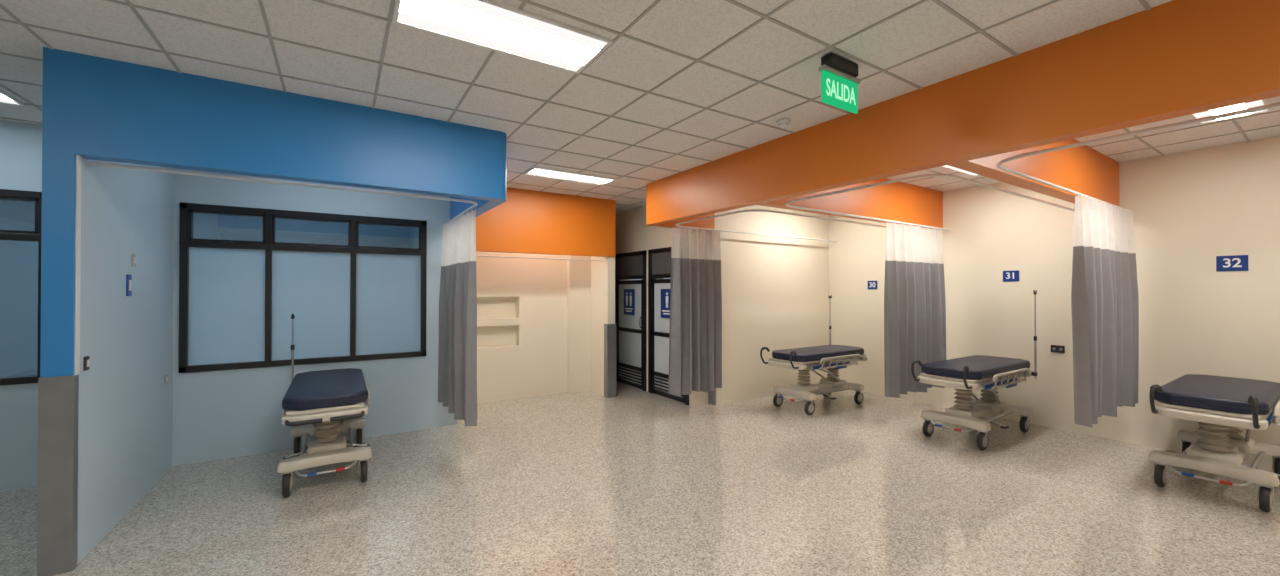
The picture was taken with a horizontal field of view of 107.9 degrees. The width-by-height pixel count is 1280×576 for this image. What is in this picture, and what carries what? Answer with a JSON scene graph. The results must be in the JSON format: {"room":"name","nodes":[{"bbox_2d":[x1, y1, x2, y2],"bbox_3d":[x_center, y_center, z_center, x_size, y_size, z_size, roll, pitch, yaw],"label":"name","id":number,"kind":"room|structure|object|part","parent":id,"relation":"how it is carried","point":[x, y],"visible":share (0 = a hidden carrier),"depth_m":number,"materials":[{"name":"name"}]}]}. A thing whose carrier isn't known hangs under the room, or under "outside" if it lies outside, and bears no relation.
{"room":"hospital room","nodes":[
{"label":"hospital room","id":0,"kind":"room"},
{"bbox_2d":[40,150,75,377],"bbox_3d":[-3.204,-0.131,2.567,0.118,1.235,0.015,0,0,-33],"label":"pillar","id":1,"kind":"structure","parent":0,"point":[58,168],"depth_m":2.56,"materials":[{"name":"paint"}]},
{"bbox_2d":[74,154,173,564],"bbox_3d":[-3.698,0.132,3.338,0.120,2.880,1.820,0,0,-33],"label":"wall","id":2,"kind":"structure","parent":0,"point":[125,423],"depth_m":3.16,"materials":[{"name":"white paint"}]},
{"bbox_2d":[83,356,89,370],"bbox_3d":[-3.215,0.437,2.708,0.013,0.080,0.050,0,0,-33],"label":"wall switch plate","id":3,"kind":"object","parent":2,"relation":"attached to","point":[86,359],"depth_m":2.70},
{"bbox_2d":[131,254,135,266],"bbox_3d":[-3.610,-0.199,3.326,0.013,0.090,0.060,0,0,-33],"label":"wall switch plate","id":4,"kind":"object","parent":2,"relation":"attached to","point":[133,257],"depth_m":3.31,"materials":[{"name":"white plastic"}]},
{"bbox_2d":[126,274,131,295],"bbox_3d":[-3.561,-0.019,3.249,0.013,0.150,0.070,0,0,-33],"label":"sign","id":5,"kind":"object","parent":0,"point":[128,277],"depth_m":3.23,"materials":[{"name":"blue plastic"}]},
{"bbox_2d":[164,375,167,383],"bbox_3d":[-4.016,0.776,3.950,0.013,0.070,0.070,0,0,-33],"label":"wall switch plate","id":6,"kind":"object","parent":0,"point":[166,376],"depth_m":3.94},
{"bbox_2d":[0,200,417,376],"bbox_3d":[-5.757,0.144,5.295,6.260,2.880,3.460,0,0,-33],"label":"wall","id":7,"kind":"structure","parent":0,"point":[18,259],"depth_m":5.95,"materials":[{"name":"blue glass"}]},
{"bbox_2d":[0,189,41,385],"bbox_3d":[-5.601,-0.009,3.208,2.020,1.520,0.100,0,0,-33],"label":"window","id":8,"kind":"structure","parent":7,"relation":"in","point":[5,194],"depth_m":3.68,"materials":[{"name":"black metal"}]},
{"bbox_2d":[37,375,78,575],"bbox_3d":[-3.207,1.027,2.569,0.129,1.080,0.055,0,0,-33],"label":"wall guard","id":9,"kind":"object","parent":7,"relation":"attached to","point":[58,397],"depth_m":2.55,"materials":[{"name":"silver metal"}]},
{"bbox_2d":[75,155,80,374],"bbox_3d":[-3.162,-0.131,2.624,0.006,1.235,0.035,0,0,-33],"label":"trim","id":10,"kind":"structure","parent":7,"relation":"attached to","point":[78,219],"depth_m":2.62,"materials":[{"name":"white plastic"}]},
{"bbox_2d":[89,161,477,426],"bbox_3d":[-2.698,0.260,4.071,2.357,1.996,1.671,0,0,-33],"label":"privacy curtain","id":11,"kind":"object","parent":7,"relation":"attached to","point":[457,356],"visible":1,"depth_m":4.45,"materials":[{"name":"grey fabric"}]},
{"bbox_3d":[-2.742,-0.727,4.048,2.251,0.022,1.671,0,0,-33],"label":"curtain rail","id":12,"kind":"part","parent":11,"relation":"part of","materials":[{"name":"white plastic"}]},
{"bbox_2d":[179,202,426,372],"bbox_3d":[-3.264,0.000,4.714,2.020,1.520,0.100,0,0,-33],"label":"window","id":13,"kind":"structure","parent":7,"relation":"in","point":[238,300],"depth_m":4.62,"materials":[{"name":"black metal"}]},
{"bbox_2d":[0,120,457,490],"bbox_3d":[-4.787,0.134,3.791,6.260,2.880,0.120,0,0,-33],"label":"wall","id":14,"kind":"structure","parent":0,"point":[219,414],"depth_m":4.41,"materials":[{"name":"white paint"}]},
{"bbox_2d":[42,47,506,219],"bbox_3d":[-2.674,-1.022,3.997,2.552,0.565,1.835,0,0,-33],"label":"beam","id":15,"kind":"structure","parent":0,"point":[94,108],"depth_m":3.02,"materials":[{"name":"paint"}]},
{"bbox_2d":[476,251,590,403],"bbox_3d":[-1.723,0.154,6.771,2.120,2.880,0.250,0,0,-33],"label":"wall","id":16,"kind":"structure","parent":0,"point":[534,315],"depth_m":6.84,"materials":[{"name":"beige paint"}]},
{"bbox_2d":[476,187,615,256],"bbox_3d":[-1.700,-0.871,6.899,2.230,0.830,1.570,0,0,-33],"label":"beam","id":17,"kind":"structure","parent":0,"point":[529,221],"depth_m":6.27,"materials":[{"name":"paint"}]},
{"bbox_2d":[476,255,602,260],"bbox_3d":[-1.437,-0.409,6.358,2.090,0.022,0.022,0,0,-33],"label":"rail","id":18,"kind":"object","parent":17,"relation":"attached to","point":[476,255],"visible":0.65,"depth_m":6.35,"materials":[{"name":"white plastic"}]},
{"bbox_2d":[591,256,614,395],"bbox_3d":[-0.836,0.158,7.462,0.120,2.880,1.549,0,0,-33],"label":"wall","id":19,"kind":"structure","parent":0,"point":[602,272],"depth_m":6.97,"materials":[{"name":"beige paint"}]},
{"bbox_2d":[604,324,615,397],"bbox_3d":[-0.440,1.059,6.841,0.150,1.070,0.112,0,0,-33],"label":"trim","id":20,"kind":"structure","parent":19,"relation":"attached to","point":[609,329],"depth_m":6.79,"materials":[{"name":"silver metal"}]},
{"bbox_2d":[607,187,622,190],"bbox_3d":[-0.322,-1.278,6.046,0.220,0.012,0.220,0,0,-33],"label":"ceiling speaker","id":21,"kind":"object","parent":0,"point":[611,188],"depth_m":6.02},
{"bbox_2d":[0,381,1279,575],"bbox_3d":[-0.965,1.620,3.056,12.100,0.100,12.600,0,0,-33],"label":"floor","id":22,"kind":"structure","parent":0,"point":[636,481],"depth_m":3.34,"materials":[{"name":"stone"}]},
{"bbox_2d":[277,314,371,496],"bbox_3d":[-2.730,0.911,4.079,0.629,1.330,1.569,0,0,-33],"label":"stretcher","id":23,"kind":"object","parent":22,"relation":"on","point":[324,405],"visible":1,"depth_m":3.70,"materials":[{"name":"beige plastic"}]},
{"bbox_3d":[-2.738,0.862,4.095,0.556,0.090,1.436,0,0,-33],"label":"mattress","id":24,"kind":"part","parent":23,"relation":"part of","materials":[{"name":"blue plastic"}]},
{"bbox_3d":[-2.738,1.096,4.094,0.540,0.380,1.530,0,0,-33],"label":"litter frame","id":25,"kind":"part","parent":23,"relation":"part of","materials":[{"name":"beige plastic"}]},
{"bbox_3d":[-2.549,0.962,4.300,0.059,0.162,0.901,0,0,-33],"label":"folded rail","id":26,"kind":"part","parent":23,"relation":"part of","materials":[{"name":"beige plastic"}]},
{"bbox_2d":[760,295,866,414],"bbox_3d":[2.376,0.845,6.287,1.642,1.490,0.629,0,0,-33],"label":"stretcher","id":27,"kind":"object","parent":22,"relation":"on","point":[832,358],"visible":1,"depth_m":6.09,"materials":[{"name":"beige plastic"}]},
{"bbox_3d":[2.423,1.111,6.313,1.530,0.380,0.540,0,0,-33],"label":"litter frame","id":28,"kind":"part","parent":27,"relation":"part of","materials":[{"name":"beige plastic"}]},
{"bbox_3d":[2.422,0.876,6.314,1.436,0.090,0.556,0,0,-33],"label":"mattress","id":29,"kind":"part","parent":27,"relation":"part of","materials":[{"name":"blue leather"}]},
{"bbox_3d":[2.628,0.973,6.125,0.901,0.162,0.059,0,0,-33],"label":"folded rail","id":30,"kind":"part","parent":27,"relation":"part of","materials":[{"name":"beige plastic"}]},
{"bbox_2d":[911,290,1036,449],"bbox_3d":[3.601,0.802,5.014,1.642,1.560,0.629,0,0,-33],"label":"stretcher","id":31,"kind":"object","parent":22,"relation":"on","point":[967,374],"visible":1,"depth_m":4.82,"materials":[{"name":"beige plastic"}]},
{"bbox_3d":[3.646,1.092,5.043,1.530,0.399,0.540,0,0,-33],"label":"litter frame","id":32,"kind":"part","parent":31,"relation":"part of","materials":[{"name":"beige plastic"}]},
{"bbox_3d":[3.646,0.848,5.045,1.436,0.090,0.556,0,0,-33],"label":"mattress","id":33,"kind":"part","parent":31,"relation":"part of","materials":[{"name":"blue leather"}]},
{"bbox_3d":[3.851,0.945,4.856,0.901,0.162,0.059,0,0,-33],"label":"folded rail","id":34,"kind":"part","parent":31,"relation":"part of","materials":[{"name":"beige plastic"}]},
{"bbox_2d":[1148,374,1279,511],"bbox_3d":[4.657,0.764,3.744,1.642,1.620,0.629,0,0,-33],"label":"stretcher","id":35,"kind":"object","parent":22,"relation":"on","point":[1219,405],"visible":1,"depth_m":3.53,"materials":[{"name":"beige plastic"}]},
{"bbox_3d":[4.702,1.084,3.773,1.530,0.399,0.540,0,0,-33],"label":"litter frame","id":36,"kind":"part","parent":35,"relation":"part of","materials":[{"name":"beige plastic"}]},
{"bbox_3d":[4.702,0.839,3.774,1.436,0.090,0.556,0,0,-33],"label":"mattress","id":37,"kind":"part","parent":35,"relation":"part of","materials":[{"name":"blue plastic"}]},
{"bbox_3d":[4.907,0.937,3.585,0.901,0.162,0.059,0,0,-33],"label":"folded rail","id":38,"kind":"part","parent":35,"relation":"part of","materials":[{"name":"beige plastic"}]},
{"bbox_2d":[0,0,1279,213],"bbox_3d":[-0.965,-1.360,3.075,12.100,0.100,12.600,0,0,-33],"label":"ceiling","id":39,"kind":"structure","parent":0,"point":[692,28],"depth_m":2.69,"materials":[{"name":"tile"}]},
{"bbox_2d":[0,89,25,105],"bbox_3d":[-4.760,-1.303,2.890,1.120,0.015,0.300,0,0,-33],"label":"ceiling light panel","id":40,"kind":"object","parent":39,"relation":"in","point":[6,98],"depth_m":3.21,"materials":[{"name":"white plastic"}]},
{"bbox_2d":[392,0,612,73],"bbox_3d":[-0.679,-1.306,2.373,1.000,0.015,0.430,0,0,-33],"label":"ceiling light panel","id":41,"kind":"object","parent":39,"relation":"in","point":[494,25],"depth_m":2.36,"materials":[{"name":"white plastic"}]},
{"bbox_2d":[524,166,616,184],"bbox_3d":[-0.793,-1.287,5.374,1.000,0.015,0.360,0,0,-33],"label":"ceiling light panel","id":42,"kind":"object","parent":39,"relation":"in","point":[538,171],"depth_m":5.35,"materials":[{"name":"white plastic"}]},
{"bbox_2d":[0,0,1279,211],"bbox_3d":[-0.973,-1.308,3.069,11.880,0.009,12.400,0,0,-33],"label":"grid","id":43,"kind":"object","parent":39,"relation":"attached to","point":[1146,6],"depth_m":2.75,"materials":[{"name":"grey metal"}]},
{"bbox_2d":[776,119,790,127],"bbox_3d":[1.116,-1.277,3.630,0.110,0.045,0.110,0,0,-33],"label":"smoke detector","id":44,"kind":"object","parent":39,"relation":"attached to","point":[781,123],"visible":1,"depth_m":3.60,"materials":[{"name":"white plastic"}]},
{"bbox_2d":[819,53,859,113],"bbox_3d":[1.148,-1.169,2.675,0.340,0.273,0.070,0,0,-33],"label":"exit sign","id":45,"kind":"object","parent":39,"relation":"hanging from","point":[839,82],"visible":1,"depth_m":2.65,"materials":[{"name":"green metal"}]},
{"bbox_3d":[1.148,-1.121,2.675,0.330,0.176,0.012,0,0,-33],"label":"green panel","id":46,"kind":"part","parent":45,"relation":"part of","materials":[{"name":"green plastic"}]},
{"bbox_2d":[940,165,977,175],"bbox_3d":[3.499,-1.290,4.916,1.000,0.015,0.360,0,0,-33],"label":"ceiling light panel","id":47,"kind":"object","parent":39,"relation":"in","point":[946,166],"depth_m":5.10,"materials":[{"name":"white plastic"}]},
{"bbox_2d":[1189,99,1271,124],"bbox_3d":[4.087,-1.300,3.267,1.000,0.015,0.350,0,0,-33],"label":"ceiling light panel","id":48,"kind":"object","parent":39,"relation":"in","point":[1265,101],"depth_m":3.41,"materials":[{"name":"white plastic"}]},
{"bbox_2d":[616,206,707,405],"bbox_3d":[0.118,0.158,7.439,0.260,2.880,2.620,0,0,-33],"label":"wall","id":49,"kind":"structure","parent":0,"point":[633,234],"depth_m":7.33,"materials":[{"name":"beige paint"}]},
{"bbox_2d":[615,250,646,390],"bbox_3d":[-0.172,0.509,7.631,0.118,2.180,0.980,0,0,-33],"label":"door","id":50,"kind":"structure","parent":49,"relation":"in","point":[631,330],"depth_m":7.57,"materials":[{"name":"black metal"}]},
{"bbox_2d":[624,289,634,314],"bbox_3d":[-0.180,0.229,7.628,0.012,0.420,0.320,0,0,-33],"label":"restroom sign","id":51,"kind":"object","parent":50,"relation":"attached to","point":[629,294],"visible":1,"depth_m":7.61,"materials":[{"name":"blue plastic"}]},
{"bbox_2d":[648,247,688,404],"bbox_3d":[0.402,0.503,6.740,0.118,2.180,0.960,0,0,-33],"label":"door","id":52,"kind":"structure","parent":49,"relation":"in","point":[659,260],"depth_m":6.95,"materials":[{"name":"black metal"}]},
{"bbox_2d":[661,289,669,317],"bbox_3d":[0.395,0.224,6.737,0.012,0.420,0.320,0,0,-33],"label":"restroom sign","id":53,"kind":"object","parent":52,"relation":"attached to","point":[665,293],"visible":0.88,"depth_m":6.77,"materials":[{"name":"blue plastic"}]},
{"bbox_2d":[715,205,828,404],"bbox_3d":[2.032,0.156,7.055,2.500,2.880,0.120,0,0,-33],"label":"wall bay partition","id":54,"kind":"structure","parent":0,"point":[775,290],"depth_m":6.90,"materials":[{"name":"beige paint"}]},
{"bbox_2d":[708,388,715,404],"bbox_3d":[0.988,1.056,6.372,0.028,1.070,0.126,0,0,-33],"label":"trim","id":55,"kind":"structure","parent":54,"relation":"attached to","point":[711,394],"depth_m":6.34,"materials":[{"name":"silver metal"}]},
{"bbox_2d":[646,0,1279,230],"bbox_3d":[3.718,-1.053,3.450,3.580,0.510,7.960,0,0,-33],"label":"beam","id":56,"kind":"structure","parent":0,"point":[1174,58],"depth_m":2.82,"materials":[{"name":"paint"}]},
{"bbox_2d":[829,136,1279,470],"bbox_3d":[5.265,0.139,4.457,0.120,2.880,7.990,0,0,-33],"label":"wall","id":57,"kind":"structure","parent":0,"point":[1192,208],"depth_m":4.70,"materials":[{"name":"beige paint"}]},
{"bbox_2d":[668,209,885,395],"bbox_3d":[2.133,0.281,6.093,3.371,2.121,1.478,0,0,-33],"label":"privacy curtain","id":58,"kind":"object","parent":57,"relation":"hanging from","point":[695,332],"visible":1,"depth_m":5.93,"materials":[{"name":"grey fabric"}]},
{"bbox_3d":[2.148,-0.769,6.077,3.371,0.022,1.422,0,0,-33],"label":"curtain rail","id":59,"kind":"part","parent":58,"relation":"part of","materials":[{"name":"white plastic"}]},
{"bbox_2d":[868,281,876,288],"bbox_3d":[3.515,-0.044,7.048,0.012,0.130,0.150,0,0,-33],"label":"number sign","id":60,"kind":"object","parent":57,"relation":"attached to","point":[871,284],"visible":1,"depth_m":7.04,"materials":[{"name":"blue plastic"}]},
{"bbox_2d":[785,174,1074,397],"bbox_3d":[3.033,0.232,4.697,3.371,2.041,1.514,0,0,-33],"label":"privacy curtain","id":61,"kind":"object","parent":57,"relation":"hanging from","point":[914,285],"visible":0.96,"depth_m":5.55,"materials":[{"name":"grey fabric"}]},
{"bbox_3d":[3.058,-0.778,4.665,3.371,0.022,1.422,0,0,-33],"label":"curtain rail","id":62,"kind":"part","parent":61,"relation":"part of","materials":[{"name":"white plastic"}]},
{"bbox_2d":[1003,270,1018,281],"bbox_3d":[4.452,-0.144,5.595,0.012,0.130,0.160,0,0,-33],"label":"number sign","id":63,"kind":"object","parent":57,"relation":"attached to","point":[1007,275],"visible":1,"depth_m":5.59,"materials":[{"name":"blue plastic"}]},
{"bbox_2d":[1051,345,1064,352],"bbox_3d":[4.685,0.684,5.228,0.015,0.080,0.120,0,0,-33],"label":"wall outlet","id":64,"kind":"object","parent":57,"relation":"attached to","point":[1054,348],"depth_m":5.22,"materials":[{"name":"silver metal"}]},
{"bbox_2d":[997,102,1279,427],"bbox_3d":[4.015,0.162,3.174,3.371,1.921,1.730,0,0,-33],"label":"privacy curtain","id":65,"kind":"object","parent":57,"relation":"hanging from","point":[1104,289],"visible":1,"depth_m":4.00,"materials":[{"name":"grey fabric"}]},
{"bbox_3d":[4.033,-0.788,3.151,3.371,0.022,1.662,0,0,-33],"label":"curtain rail","id":66,"kind":"part","parent":65,"relation":"part of","materials":[{"name":"white plastic"}]},
{"bbox_2d":[1216,255,1247,270],"bbox_3d":[5.346,-0.223,4.208,0.012,0.140,0.180,0,0,-33],"label":"number sign","id":67,"kind":"object","parent":57,"relation":"attached to","point":[1236,262],"visible":1,"depth_m":4.20,"materials":[{"name":"blue plastic"}]}
]}

